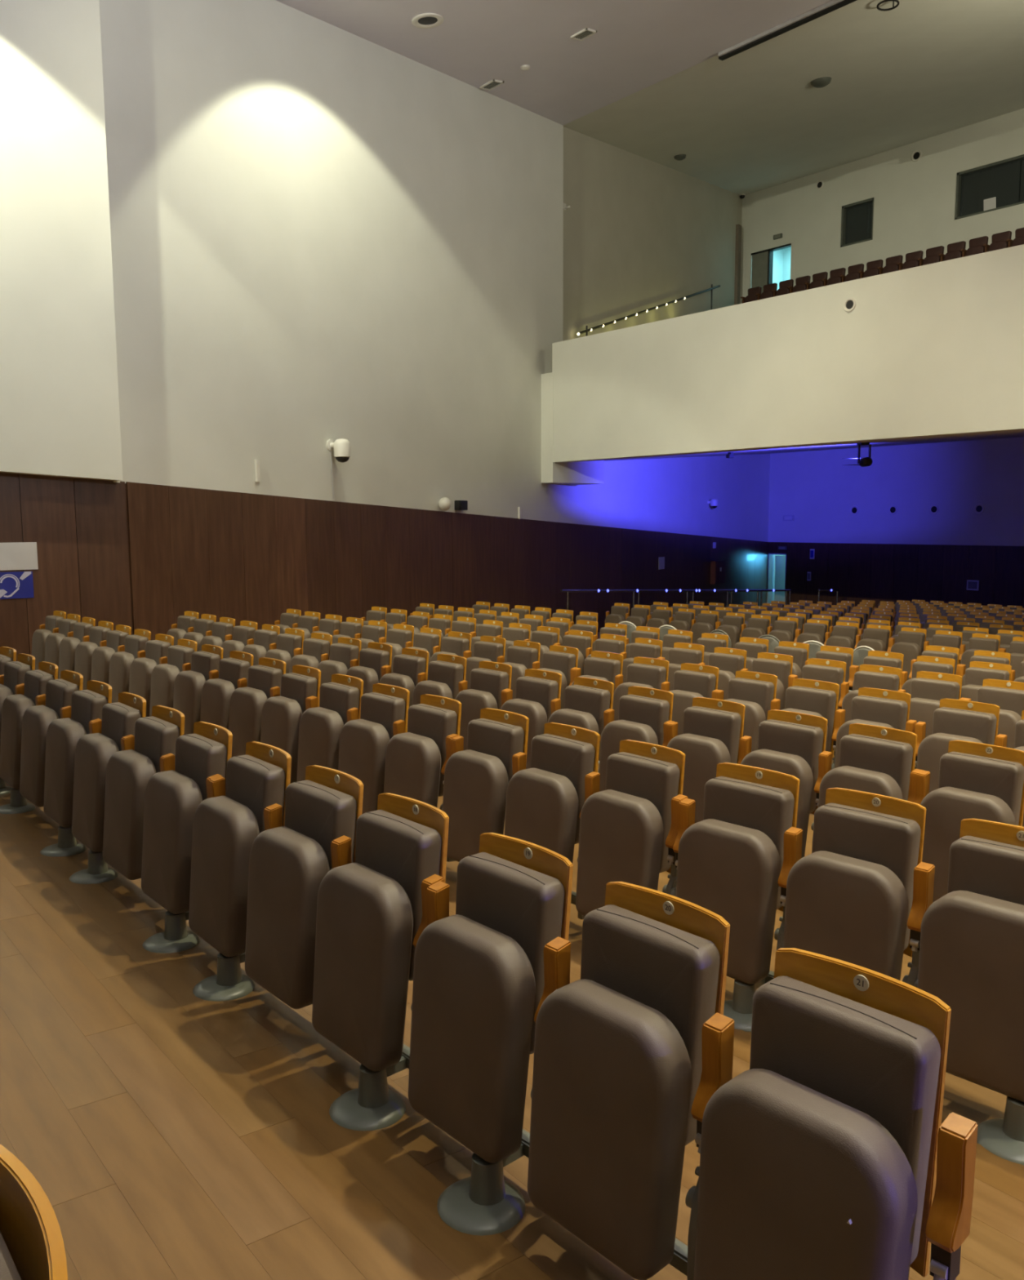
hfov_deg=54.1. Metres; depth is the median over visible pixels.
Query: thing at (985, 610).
seat
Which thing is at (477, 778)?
seat
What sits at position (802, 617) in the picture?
seat
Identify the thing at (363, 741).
seat
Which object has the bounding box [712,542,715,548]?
button
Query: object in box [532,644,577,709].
seat
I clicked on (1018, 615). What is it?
seat
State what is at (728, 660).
seat
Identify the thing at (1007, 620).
seat
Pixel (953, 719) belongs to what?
seat
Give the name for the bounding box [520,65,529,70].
smoke detector
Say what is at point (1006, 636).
seat
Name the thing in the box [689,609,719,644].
seat
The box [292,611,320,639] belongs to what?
seat
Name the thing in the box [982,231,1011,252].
chair
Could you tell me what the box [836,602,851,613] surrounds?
seat
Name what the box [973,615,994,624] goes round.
seat
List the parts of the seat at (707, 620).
armrest, seat, backrest, panel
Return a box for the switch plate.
[806,572,810,580]
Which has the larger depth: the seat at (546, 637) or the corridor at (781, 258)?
the corridor at (781, 258)
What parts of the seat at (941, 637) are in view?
armrest, backrest, panel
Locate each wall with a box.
[0,0,122,480]
[0,472,132,661]
[98,0,769,639]
[562,127,742,341]
[739,108,1023,303]
[768,437,1023,608]
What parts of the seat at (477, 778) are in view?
frame, armrest, seat, backrest, panel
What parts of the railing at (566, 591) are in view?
post, post, post, handrail, post, post, post, post, post, post, post, handrail, post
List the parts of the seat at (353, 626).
armrest, seat, backrest, panel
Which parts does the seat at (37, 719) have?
seat, armrest, backrest, panel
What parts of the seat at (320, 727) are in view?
armrest, seat, backrest, panel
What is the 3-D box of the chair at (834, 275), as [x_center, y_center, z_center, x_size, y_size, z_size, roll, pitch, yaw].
[8.808,-9.701,27.430,0.290,0.885,0.535,-6,9,-39]
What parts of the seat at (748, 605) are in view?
backrest, panel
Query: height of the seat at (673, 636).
0.895 m
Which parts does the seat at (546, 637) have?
seat, backrest, panel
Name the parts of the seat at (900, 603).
panel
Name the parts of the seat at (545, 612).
panel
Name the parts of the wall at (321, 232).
wood panel, wood panel, wood panel, wood panel, wood panel, wood panel, wood panel, wood panel, wood panel, wood panel, wood panel, wood panel, wood panel, wood panel, wood panel, wood panel, wood panel, wood panel, wood panel, wood panel, wood panel, wood panel, wood panel, wood panel, wood panel, wood panel, wood panel, wood panel, wood panel, wood panel, wood panel, wood panel, wood panel, wood panel, wood panel, wood panel, wood panel, wood panel, wood panel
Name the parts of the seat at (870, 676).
armrest, seat, backrest, panel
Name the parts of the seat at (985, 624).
backrest, panel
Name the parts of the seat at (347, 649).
armrest, seat, backrest, panel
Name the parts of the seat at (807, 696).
armrest, seat, backrest, panel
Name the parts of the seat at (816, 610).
backrest, panel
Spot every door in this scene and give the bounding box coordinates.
[751,251,768,293]
[773,555,785,601]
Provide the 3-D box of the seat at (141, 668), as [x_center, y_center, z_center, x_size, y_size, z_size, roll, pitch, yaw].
[-3.441,0.451,9.401,0.473,0.970,0.578,-6,9,-41]
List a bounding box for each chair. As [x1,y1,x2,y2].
[618,621,635,643]
[658,624,675,647]
[709,629,731,648]
[740,286,761,303]
[755,283,777,300]
[758,634,779,653]
[771,279,793,297]
[787,275,810,293]
[802,640,824,658]
[804,271,827,289]
[822,267,845,286]
[840,263,863,282]
[852,645,874,668]
[858,259,883,278]
[877,255,902,274]
[897,250,923,270]
[917,245,943,266]
[938,240,965,262]
[960,235,988,257]
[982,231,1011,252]
[1006,227,1023,247]
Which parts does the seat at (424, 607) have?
backrest, panel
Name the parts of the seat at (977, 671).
seat, backrest, panel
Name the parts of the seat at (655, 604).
backrest, panel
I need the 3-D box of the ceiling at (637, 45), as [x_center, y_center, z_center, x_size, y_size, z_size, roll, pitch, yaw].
[-0.450,-8.106,4.476,25.380,2.940,27.500,-6,9,-39]
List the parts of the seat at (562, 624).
backrest, panel, seat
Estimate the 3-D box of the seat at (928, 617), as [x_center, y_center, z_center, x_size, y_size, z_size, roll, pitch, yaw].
[8.153,0.022,19.534,0.473,0.970,0.578,-6,9,-40]
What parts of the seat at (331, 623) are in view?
armrest, seat, backrest, panel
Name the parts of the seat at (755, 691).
armrest, seat, backrest, panel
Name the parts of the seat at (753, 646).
seat, backrest, panel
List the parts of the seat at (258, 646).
armrest, seat, backrest, panel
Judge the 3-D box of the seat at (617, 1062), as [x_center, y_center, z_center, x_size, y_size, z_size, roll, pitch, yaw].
[0.281,1.127,2.579,0.354,0.895,0.573,-6,9,-42]
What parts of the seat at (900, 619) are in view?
backrest, panel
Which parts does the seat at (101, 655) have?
seat, armrest, backrest, panel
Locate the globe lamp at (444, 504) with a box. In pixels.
[438,497,451,510]
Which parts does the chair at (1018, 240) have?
armrest, seat, backrest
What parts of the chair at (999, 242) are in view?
armrest, seat, backrest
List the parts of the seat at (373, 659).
armrest, seat, backrest, panel, armrest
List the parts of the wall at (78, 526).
wood panel, wood panel, wood panel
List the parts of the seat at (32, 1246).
backrest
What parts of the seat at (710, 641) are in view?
seat, backrest, panel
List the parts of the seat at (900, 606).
panel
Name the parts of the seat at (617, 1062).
armrest, seat, backrest, panel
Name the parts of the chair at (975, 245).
armrest, seat, backrest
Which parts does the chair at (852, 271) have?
armrest, seat, backrest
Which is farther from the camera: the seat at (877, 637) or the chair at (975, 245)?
the chair at (975, 245)
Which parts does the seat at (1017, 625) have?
backrest, panel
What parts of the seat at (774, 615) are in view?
backrest, panel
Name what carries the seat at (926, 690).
on the floor
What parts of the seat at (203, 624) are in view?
armrest, seat, backrest, panel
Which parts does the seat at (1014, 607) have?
panel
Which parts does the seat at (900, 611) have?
backrest, panel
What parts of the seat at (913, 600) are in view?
panel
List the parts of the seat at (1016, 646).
armrest, backrest, seat, panel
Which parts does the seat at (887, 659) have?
armrest, backrest, panel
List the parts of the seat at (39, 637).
seat, armrest, backrest, panel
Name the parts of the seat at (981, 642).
armrest, seat, backrest, panel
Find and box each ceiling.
[275,0,832,125]
[563,0,1023,195]
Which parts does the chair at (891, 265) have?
armrest, seat, backrest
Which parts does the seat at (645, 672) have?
armrest, seat, backrest, panel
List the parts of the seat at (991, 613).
backrest, panel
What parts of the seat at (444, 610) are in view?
backrest, panel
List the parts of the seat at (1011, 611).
backrest, panel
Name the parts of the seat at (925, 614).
backrest, panel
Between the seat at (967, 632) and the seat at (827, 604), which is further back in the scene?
the seat at (827, 604)
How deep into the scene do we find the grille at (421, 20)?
16.36 m
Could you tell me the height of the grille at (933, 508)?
0.189 m
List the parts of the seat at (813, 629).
armrest, seat, backrest, panel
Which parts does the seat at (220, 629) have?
armrest, seat, backrest, panel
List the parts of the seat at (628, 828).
frame, armrest, seat, backrest, panel, frame, armrest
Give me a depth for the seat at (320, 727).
6.76 m
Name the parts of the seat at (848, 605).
backrest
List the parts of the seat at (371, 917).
armrest, seat, foot plate, backrest, panel, armrest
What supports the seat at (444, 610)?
on the floor
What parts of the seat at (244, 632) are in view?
armrest, seat, backrest, panel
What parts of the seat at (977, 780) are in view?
armrest, seat, backrest, panel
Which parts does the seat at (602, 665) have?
armrest, seat, backrest, panel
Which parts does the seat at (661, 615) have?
armrest, seat, backrest, panel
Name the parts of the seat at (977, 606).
panel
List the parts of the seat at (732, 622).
armrest, seat, backrest, panel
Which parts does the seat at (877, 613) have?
backrest, panel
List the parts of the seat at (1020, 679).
armrest, seat, backrest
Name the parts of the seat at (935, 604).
panel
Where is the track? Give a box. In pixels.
[718,0,857,61]
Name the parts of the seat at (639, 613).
seat, backrest, panel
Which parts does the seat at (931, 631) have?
seat, backrest, panel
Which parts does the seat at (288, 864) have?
armrest, seat, backrest, panel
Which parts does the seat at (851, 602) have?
panel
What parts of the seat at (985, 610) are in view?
panel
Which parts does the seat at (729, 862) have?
frame, armrest, seat, foot plate, backrest, panel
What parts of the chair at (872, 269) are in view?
armrest, seat, backrest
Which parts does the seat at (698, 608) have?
backrest, panel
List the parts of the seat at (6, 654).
backrest, panel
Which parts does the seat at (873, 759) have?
frame, armrest, seat, backrest, panel, armrest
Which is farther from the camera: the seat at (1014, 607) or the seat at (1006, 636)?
the seat at (1014, 607)
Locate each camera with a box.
[326,438,350,498]
[706,498,718,508]
[725,452,733,457]
[738,193,745,199]
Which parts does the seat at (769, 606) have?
backrest, panel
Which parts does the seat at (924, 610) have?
panel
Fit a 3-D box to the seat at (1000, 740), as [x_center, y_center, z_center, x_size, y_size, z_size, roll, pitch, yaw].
[3.337,0.921,6.353,0.354,0.895,0.573,-6,9,-41]
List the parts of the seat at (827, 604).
backrest, panel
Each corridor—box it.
[772,247,791,290]
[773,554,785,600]
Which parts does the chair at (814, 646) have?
backrest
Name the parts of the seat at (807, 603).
panel, backrest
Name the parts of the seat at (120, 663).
armrest, seat, backrest, panel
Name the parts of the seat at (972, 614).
backrest, panel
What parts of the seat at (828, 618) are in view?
backrest, panel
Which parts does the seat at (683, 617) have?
armrest, seat, backrest, panel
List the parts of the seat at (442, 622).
backrest, seat, panel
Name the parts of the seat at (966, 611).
backrest, panel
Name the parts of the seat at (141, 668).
armrest, seat, backrest, panel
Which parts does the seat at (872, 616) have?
armrest, backrest, panel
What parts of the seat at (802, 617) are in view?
panel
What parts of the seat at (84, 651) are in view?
seat, armrest, backrest, panel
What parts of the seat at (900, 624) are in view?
seat, backrest, panel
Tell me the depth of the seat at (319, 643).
10.15 m
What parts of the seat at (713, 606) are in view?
backrest, panel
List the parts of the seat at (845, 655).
backrest, panel, armrest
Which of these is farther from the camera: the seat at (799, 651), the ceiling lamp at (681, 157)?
the ceiling lamp at (681, 157)
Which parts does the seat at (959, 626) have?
backrest, panel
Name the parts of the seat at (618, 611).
seat, backrest, panel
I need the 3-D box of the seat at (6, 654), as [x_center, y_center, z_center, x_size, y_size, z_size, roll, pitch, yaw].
[-4.065,0.521,7.824,0.354,0.895,0.573,-6,9,-41]
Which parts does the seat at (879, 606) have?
panel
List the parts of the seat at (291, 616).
armrest, seat, backrest, panel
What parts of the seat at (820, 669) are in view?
armrest, backrest, panel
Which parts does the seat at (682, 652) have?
seat, backrest, panel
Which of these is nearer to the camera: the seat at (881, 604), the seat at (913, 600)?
the seat at (881, 604)
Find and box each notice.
[657,556,664,569]
[966,579,978,590]
[982,196,995,210]
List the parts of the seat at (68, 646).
seat, armrest, backrest, panel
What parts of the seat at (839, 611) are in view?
panel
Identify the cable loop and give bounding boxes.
[876,0,898,11]
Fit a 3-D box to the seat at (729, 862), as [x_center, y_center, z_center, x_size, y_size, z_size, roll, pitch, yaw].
[0.895,1.052,4.225,0.473,0.970,0.578,-7,9,-44]
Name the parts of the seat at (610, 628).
seat, armrest, backrest, panel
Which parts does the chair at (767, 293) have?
seat, backrest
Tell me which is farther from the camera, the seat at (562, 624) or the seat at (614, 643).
the seat at (562, 624)
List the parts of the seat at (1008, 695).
backrest, panel, seat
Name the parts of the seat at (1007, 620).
backrest, panel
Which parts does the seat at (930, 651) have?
armrest, backrest, panel, armrest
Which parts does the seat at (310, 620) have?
armrest, seat, backrest, panel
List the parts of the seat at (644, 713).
armrest, seat, backrest, panel, armrest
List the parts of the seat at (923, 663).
armrest, seat, backrest, panel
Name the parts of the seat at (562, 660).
armrest, seat, backrest, panel, armrest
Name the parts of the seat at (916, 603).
backrest, panel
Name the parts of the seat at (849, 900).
frame, armrest, seat, backrest, panel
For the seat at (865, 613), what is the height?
0.970 m
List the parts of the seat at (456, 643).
armrest, seat, backrest, panel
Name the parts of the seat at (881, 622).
armrest, backrest, panel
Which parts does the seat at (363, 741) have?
armrest, seat, backrest, panel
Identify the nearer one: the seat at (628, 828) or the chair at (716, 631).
the seat at (628, 828)
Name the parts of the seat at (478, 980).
armrest, seat, foot plate, backrest, panel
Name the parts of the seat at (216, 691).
armrest, seat, backrest, panel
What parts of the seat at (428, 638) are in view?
armrest, seat, backrest, panel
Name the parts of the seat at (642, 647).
armrest, seat, backrest, panel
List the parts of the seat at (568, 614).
backrest, panel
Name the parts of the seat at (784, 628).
armrest, seat, backrest, panel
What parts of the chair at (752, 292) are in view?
seat, backrest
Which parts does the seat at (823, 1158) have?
frame, armrest, seat, backrest, panel, armrest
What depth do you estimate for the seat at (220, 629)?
11.85 m
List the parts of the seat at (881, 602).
panel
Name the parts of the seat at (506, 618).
backrest, panel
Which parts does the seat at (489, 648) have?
armrest, seat, backrest, panel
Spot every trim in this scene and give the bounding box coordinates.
[733,224,741,305]
[751,243,791,284]
[766,553,786,604]
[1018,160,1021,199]
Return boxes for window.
[840,197,873,247]
[954,155,1023,220]
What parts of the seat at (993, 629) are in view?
backrest, panel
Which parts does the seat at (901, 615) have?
backrest, panel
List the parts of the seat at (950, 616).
backrest, panel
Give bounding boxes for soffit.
[575,430,1023,462]
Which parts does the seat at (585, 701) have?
armrest, seat, backrest, panel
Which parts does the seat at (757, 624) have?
armrest, seat, backrest, panel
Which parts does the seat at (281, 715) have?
armrest, seat, backrest, panel, armrest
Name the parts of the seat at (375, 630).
armrest, seat, backrest, panel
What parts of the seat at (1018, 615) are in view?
panel, backrest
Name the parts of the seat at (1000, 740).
armrest, seat, backrest, panel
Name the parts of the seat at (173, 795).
armrest, foot plate, seat, backrest, panel, armrest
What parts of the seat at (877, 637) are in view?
armrest, seat, backrest, panel, armrest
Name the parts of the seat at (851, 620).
armrest, backrest, panel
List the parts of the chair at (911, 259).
armrest, seat, backrest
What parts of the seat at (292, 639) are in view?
armrest, seat, backrest, panel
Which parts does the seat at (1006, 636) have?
seat, backrest, panel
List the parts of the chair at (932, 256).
armrest, seat, backrest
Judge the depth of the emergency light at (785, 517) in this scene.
34.61 m
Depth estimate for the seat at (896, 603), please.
28.46 m
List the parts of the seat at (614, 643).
armrest, backrest, panel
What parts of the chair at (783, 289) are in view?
armrest, seat, backrest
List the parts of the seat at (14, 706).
seat, foot plate, armrest, backrest, panel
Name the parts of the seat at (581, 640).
backrest, seat, panel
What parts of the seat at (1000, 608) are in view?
panel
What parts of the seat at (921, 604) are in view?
panel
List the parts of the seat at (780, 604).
panel, backrest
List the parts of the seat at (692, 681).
armrest, seat, backrest, panel, armrest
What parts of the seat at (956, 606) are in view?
panel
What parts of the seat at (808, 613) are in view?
backrest, panel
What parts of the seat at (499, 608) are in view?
backrest, panel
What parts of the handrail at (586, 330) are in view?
post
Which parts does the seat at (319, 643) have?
armrest, seat, backrest, panel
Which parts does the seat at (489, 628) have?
armrest, seat, backrest, panel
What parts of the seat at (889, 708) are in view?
frame, armrest, seat, backrest, panel, armrest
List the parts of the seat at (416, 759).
armrest, seat, backrest, panel, armrest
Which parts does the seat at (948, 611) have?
panel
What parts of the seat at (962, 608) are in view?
panel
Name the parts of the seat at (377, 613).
seat, backrest, panel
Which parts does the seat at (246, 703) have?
armrest, seat, backrest, panel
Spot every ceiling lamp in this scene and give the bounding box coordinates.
[673,154,685,160]
[809,76,831,88]
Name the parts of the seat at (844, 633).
armrest, seat, backrest, panel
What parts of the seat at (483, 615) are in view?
seat, backrest, panel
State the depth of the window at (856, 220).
28.98 m
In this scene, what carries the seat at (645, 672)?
on the floor
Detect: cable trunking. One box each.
[254,459,260,482]
[517,506,520,519]
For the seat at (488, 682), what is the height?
0.970 m
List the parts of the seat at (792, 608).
backrest, panel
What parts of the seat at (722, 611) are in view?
backrest, panel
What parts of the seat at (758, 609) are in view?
backrest, panel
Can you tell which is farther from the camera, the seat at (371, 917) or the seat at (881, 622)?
the seat at (881, 622)
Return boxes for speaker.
[411,13,443,28]
[815,180,823,189]
[843,297,855,311]
[849,505,857,515]
[888,505,897,514]
[911,150,921,161]
[928,504,938,514]
[973,503,983,514]
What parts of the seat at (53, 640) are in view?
seat, armrest, backrest, panel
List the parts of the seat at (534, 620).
backrest, panel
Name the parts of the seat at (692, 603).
backrest, panel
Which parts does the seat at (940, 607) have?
panel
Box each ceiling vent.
[479,79,503,90]
[570,27,596,40]
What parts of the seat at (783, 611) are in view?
panel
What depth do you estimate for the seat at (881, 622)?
17.21 m
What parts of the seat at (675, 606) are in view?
backrest, panel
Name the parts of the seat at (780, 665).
backrest, panel, seat, armrest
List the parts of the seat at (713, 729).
armrest, seat, backrest, panel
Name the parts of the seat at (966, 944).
frame, armrest, seat, backrest, panel, foot plate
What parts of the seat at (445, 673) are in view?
armrest, seat, backrest, panel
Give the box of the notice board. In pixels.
[0,542,38,570]
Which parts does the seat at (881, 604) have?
panel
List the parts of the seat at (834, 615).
panel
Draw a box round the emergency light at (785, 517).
[782,515,794,520]
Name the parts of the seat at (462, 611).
backrest, panel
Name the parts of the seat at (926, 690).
seat, backrest, panel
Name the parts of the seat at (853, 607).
panel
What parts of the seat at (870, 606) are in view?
backrest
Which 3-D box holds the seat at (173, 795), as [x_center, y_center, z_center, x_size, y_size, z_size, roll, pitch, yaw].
[-1.548,0.913,4.763,0.461,0.970,0.610,-2,7,-13]
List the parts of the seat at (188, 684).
armrest, seat, backrest, panel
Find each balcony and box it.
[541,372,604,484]
[551,244,1023,462]
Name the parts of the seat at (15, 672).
armrest, foot plate, seat, backrest, panel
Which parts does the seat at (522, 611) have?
backrest, panel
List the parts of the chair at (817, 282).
armrest, seat, backrest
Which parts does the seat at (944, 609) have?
backrest, panel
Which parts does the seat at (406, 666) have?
armrest, seat, backrest, panel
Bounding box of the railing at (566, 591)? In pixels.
[560,589,839,609]
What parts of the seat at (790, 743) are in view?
armrest, seat, backrest, panel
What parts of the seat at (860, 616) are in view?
panel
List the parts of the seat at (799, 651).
panel, seat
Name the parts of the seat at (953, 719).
armrest, seat, backrest, panel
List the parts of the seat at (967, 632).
seat, backrest, panel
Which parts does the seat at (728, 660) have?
backrest, seat, panel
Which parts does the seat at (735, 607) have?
backrest, panel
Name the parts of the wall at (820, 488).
wood panel, wood panel, wood panel, wood panel, wood panel, wood panel, wood panel, wood panel, wood panel, wood panel, wood panel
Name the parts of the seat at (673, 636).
seat, backrest, panel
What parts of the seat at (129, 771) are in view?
armrest, seat, backrest, panel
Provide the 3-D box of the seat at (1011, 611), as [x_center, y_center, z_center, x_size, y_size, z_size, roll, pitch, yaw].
[12.155,-0.293,24.515,0.354,0.895,0.573,-6,9,-41]
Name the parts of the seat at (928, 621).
panel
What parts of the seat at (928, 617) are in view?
backrest, panel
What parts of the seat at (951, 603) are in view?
panel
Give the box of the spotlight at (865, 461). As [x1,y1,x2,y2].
[844,442,871,466]
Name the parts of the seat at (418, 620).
seat, backrest, panel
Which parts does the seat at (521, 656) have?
armrest, seat, backrest, panel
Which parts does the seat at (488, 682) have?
armrest, seat, backrest, panel, armrest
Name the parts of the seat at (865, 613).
panel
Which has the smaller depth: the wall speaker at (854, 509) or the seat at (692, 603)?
the seat at (692, 603)
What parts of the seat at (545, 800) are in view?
armrest, seat, backrest, panel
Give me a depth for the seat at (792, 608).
22.11 m
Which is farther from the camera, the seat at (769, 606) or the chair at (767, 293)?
the chair at (767, 293)
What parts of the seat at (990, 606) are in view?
panel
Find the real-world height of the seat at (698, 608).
0.970 m
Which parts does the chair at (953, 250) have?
armrest, seat, backrest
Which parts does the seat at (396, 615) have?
seat, backrest, panel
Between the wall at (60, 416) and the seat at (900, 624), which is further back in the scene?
the seat at (900, 624)
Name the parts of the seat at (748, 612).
backrest, panel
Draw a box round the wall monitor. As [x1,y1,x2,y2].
[454,500,467,510]
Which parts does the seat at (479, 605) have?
backrest, panel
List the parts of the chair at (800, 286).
armrest, seat, backrest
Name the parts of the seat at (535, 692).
armrest, seat, backrest, panel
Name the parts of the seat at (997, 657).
armrest, seat, backrest, panel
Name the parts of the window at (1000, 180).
pane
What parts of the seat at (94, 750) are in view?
foot plate, seat, armrest, backrest, panel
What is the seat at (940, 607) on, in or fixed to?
on the floor
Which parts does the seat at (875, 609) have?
panel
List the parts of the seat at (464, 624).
armrest, backrest, panel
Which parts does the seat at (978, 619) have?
backrest, panel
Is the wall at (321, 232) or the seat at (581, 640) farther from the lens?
the wall at (321, 232)
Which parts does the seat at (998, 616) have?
backrest, panel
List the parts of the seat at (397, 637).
armrest, seat, backrest, panel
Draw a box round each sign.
[0,571,34,599]
[773,233,782,239]
[777,546,786,550]
[809,548,814,559]
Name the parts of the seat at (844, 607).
panel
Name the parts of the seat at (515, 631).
seat, backrest, panel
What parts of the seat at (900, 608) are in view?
panel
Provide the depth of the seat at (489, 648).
10.56 m
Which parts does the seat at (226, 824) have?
armrest, seat, foot plate, backrest, panel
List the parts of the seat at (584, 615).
backrest, panel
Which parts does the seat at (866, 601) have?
panel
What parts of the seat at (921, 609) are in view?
backrest, panel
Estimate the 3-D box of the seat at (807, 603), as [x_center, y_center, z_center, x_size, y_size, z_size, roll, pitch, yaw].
[7.309,-0.509,25.423,0.473,0.970,0.578,-6,9,-40]
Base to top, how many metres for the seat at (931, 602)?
0.970 m
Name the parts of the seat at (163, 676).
armrest, seat, backrest, panel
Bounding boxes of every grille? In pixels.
[417,17,437,25]
[817,182,822,187]
[845,300,853,309]
[851,507,856,513]
[889,506,895,512]
[912,151,919,159]
[930,506,936,512]
[975,505,982,511]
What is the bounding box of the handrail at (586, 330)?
[577,284,719,336]
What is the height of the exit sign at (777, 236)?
0.130 m
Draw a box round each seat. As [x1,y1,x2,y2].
[0,646,16,675]
[0,653,35,795]
[0,661,57,813]
[0,1144,67,1279]
[19,670,83,807]
[31,610,66,670]
[40,680,111,856]
[44,613,79,679]
[58,617,95,679]
[68,692,146,884]
[74,620,113,689]
[90,624,131,684]
[102,705,184,879]
[108,628,151,702]
[128,633,173,716]
[141,721,232,953]
[149,638,197,716]
[166,610,198,645]
[173,644,223,734]
[182,613,216,651]
[188,741,291,1001]
[200,617,235,651]
[200,650,253,729]
[221,620,257,658]
[228,657,285,757]
[242,624,279,665]
[244,764,363,1008]
[260,664,320,783]
[264,627,304,673]
[274,608,301,634]
[288,632,332,673]
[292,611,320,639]
[296,673,363,782]
[308,613,342,638]
[311,792,448,1130]
[316,636,361,685]
[332,617,363,643]
[337,683,409,813]
[345,641,392,694]
[354,620,386,649]
[360,606,386,625]
[378,623,413,673]
[378,647,428,706]
[379,608,407,642]
[383,693,461,810]
[400,611,429,638]
[405,627,441,679]
[408,832,573,1235]
[409,603,434,617]
[412,653,466,705]
[422,613,452,651]
[428,604,453,621]
[429,631,471,662]
[442,707,528,862]
[443,616,475,637]
[451,607,474,625]
[454,661,511,750]
[464,635,505,689]
[470,619,502,657]
[471,601,489,617]
[475,609,496,636]
[489,603,509,617]
[496,612,519,638]
[496,622,530,662]
[497,640,540,698]
[500,668,561,768]
[504,722,599,904]
[510,604,530,623]
[520,614,542,641]
[523,626,559,668]
[527,881,729,1279]
[530,607,551,626]
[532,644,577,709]
[546,608,573,622]
[546,617,570,645]
[547,676,613,760]
[554,629,592,675]
[564,619,597,635]
[569,611,597,630]
[571,650,623,763]
[575,739,687,919]
[586,633,626,657]
[591,622,626,651]
[598,685,673,791]
[604,603,629,623]
[612,656,668,720]
[620,637,662,683]
[625,604,649,626]
[625,626,659,657]
[645,606,672,627]
[649,601,668,617]
[658,642,704,690]
[661,629,693,660]
[661,662,719,735]
[665,697,745,822]
[668,608,695,631]
[670,603,688,620]
[670,762,799,1031]
[684,947,977,1279]
[687,600,704,608]
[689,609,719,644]
[690,604,709,622]
[696,632,728,665]
[697,647,746,700]
[707,602,724,610]
[713,606,732,625]
[715,670,777,751]
[716,612,744,648]
[727,604,744,613]
[734,636,768,671]
[735,608,755,627]
[737,709,827,857]
[739,614,770,638]
[741,601,757,608]
[741,652,794,710]
[750,605,767,614]
[759,610,779,631]
[760,603,777,610]
[767,616,799,641]
[770,600,785,608]
[770,678,839,758]
[771,607,789,617]
[773,640,808,678]
[773,787,925,980]
[782,604,799,613]
[784,612,805,633]
[789,602,804,609]
[789,657,846,755]
[793,608,813,622]
[794,618,828,644]
[798,600,812,608]
[801,614,831,633]
[803,606,821,614]
[804,645,855,692]
[808,603,824,611]
[810,723,923,853]
[817,601,831,611]
[818,610,838,626]
[823,622,858,649]
[825,608,844,620]
[829,617,859,636]
[830,604,847,616]
[831,687,916,769]
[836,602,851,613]
[837,664,901,722]
[840,600,854,609]
[842,613,863,628]
[849,606,868,612]
[849,609,868,623]
[849,650,903,691]
[853,624,891,651]
[855,600,875,607]
[857,604,872,615]
[857,618,890,639]
[859,601,873,610]
[861,614,890,633]
[866,611,893,625]
[868,608,891,617]
[871,605,893,614]
[872,603,894,611]
[873,600,893,609]
[888,626,926,679]
[889,621,920,643]
[890,613,919,631]
[890,617,919,636]
[893,602,912,614]
[893,604,915,617]
[893,607,915,621]
[893,609,916,625]
[894,600,910,611]
[897,671,966,737]
[900,655,955,693]
[902,817,1023,1164]
[908,645,960,679]
[910,599,924,604]
[912,601,928,611]
[913,740,1023,902]
[914,698,999,792]
[915,605,936,618]
[916,603,933,614]
[919,608,940,622]
[919,611,941,627]
[920,615,946,628]
[923,630,962,664]
[924,619,948,629]
[925,623,952,645]
[928,600,943,604]
[933,602,947,608]
[937,604,954,615]
[941,607,959,616]
[943,609,964,616]
[946,613,966,625]
[947,601,962,605]
[951,617,974,631]
[953,604,968,608]
[953,621,979,631]
[958,633,1001,670]
[958,649,1010,686]
[959,606,975,611]
[960,626,988,663]
[960,661,1011,702]
[962,678,1023,748]
[963,608,982,617]
[967,602,981,606]
[968,611,988,617]
[973,604,988,609]
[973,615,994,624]
[979,619,1004,628]
[982,607,998,613]
[986,604,1001,608]
[987,623,1013,635]
[988,610,1005,617]
[994,606,1009,611]
[994,613,1015,620]
[994,710,1023,826]
[995,629,1023,653]
[1000,636,1023,679]
[1001,617,1022,625]
[1004,608,1021,614]
[1006,604,1022,609]
[1009,661,1023,682]
[1012,621,1023,631]
[1013,612,1023,617]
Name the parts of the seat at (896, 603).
panel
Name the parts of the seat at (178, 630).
armrest, seat, backrest, panel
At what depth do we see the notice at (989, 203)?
26.02 m
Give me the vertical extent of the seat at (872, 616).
0.970 m
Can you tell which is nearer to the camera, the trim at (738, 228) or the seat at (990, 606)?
the seat at (990, 606)
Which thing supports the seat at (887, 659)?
on the floor
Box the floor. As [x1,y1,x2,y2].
[0,631,1023,1279]
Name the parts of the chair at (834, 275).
armrest, seat, backrest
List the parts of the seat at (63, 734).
foot plate, seat, armrest, backrest, panel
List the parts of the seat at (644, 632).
seat, backrest, panel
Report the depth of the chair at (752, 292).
29.49 m
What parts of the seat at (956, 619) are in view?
backrest, panel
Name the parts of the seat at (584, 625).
backrest, panel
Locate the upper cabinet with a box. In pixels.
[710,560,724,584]
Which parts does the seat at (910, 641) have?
armrest, seat, backrest, panel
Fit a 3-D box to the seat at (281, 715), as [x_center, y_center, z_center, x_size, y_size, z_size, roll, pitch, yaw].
[-1.614,0.696,7.285,0.461,0.970,0.610,-2,7,-12]

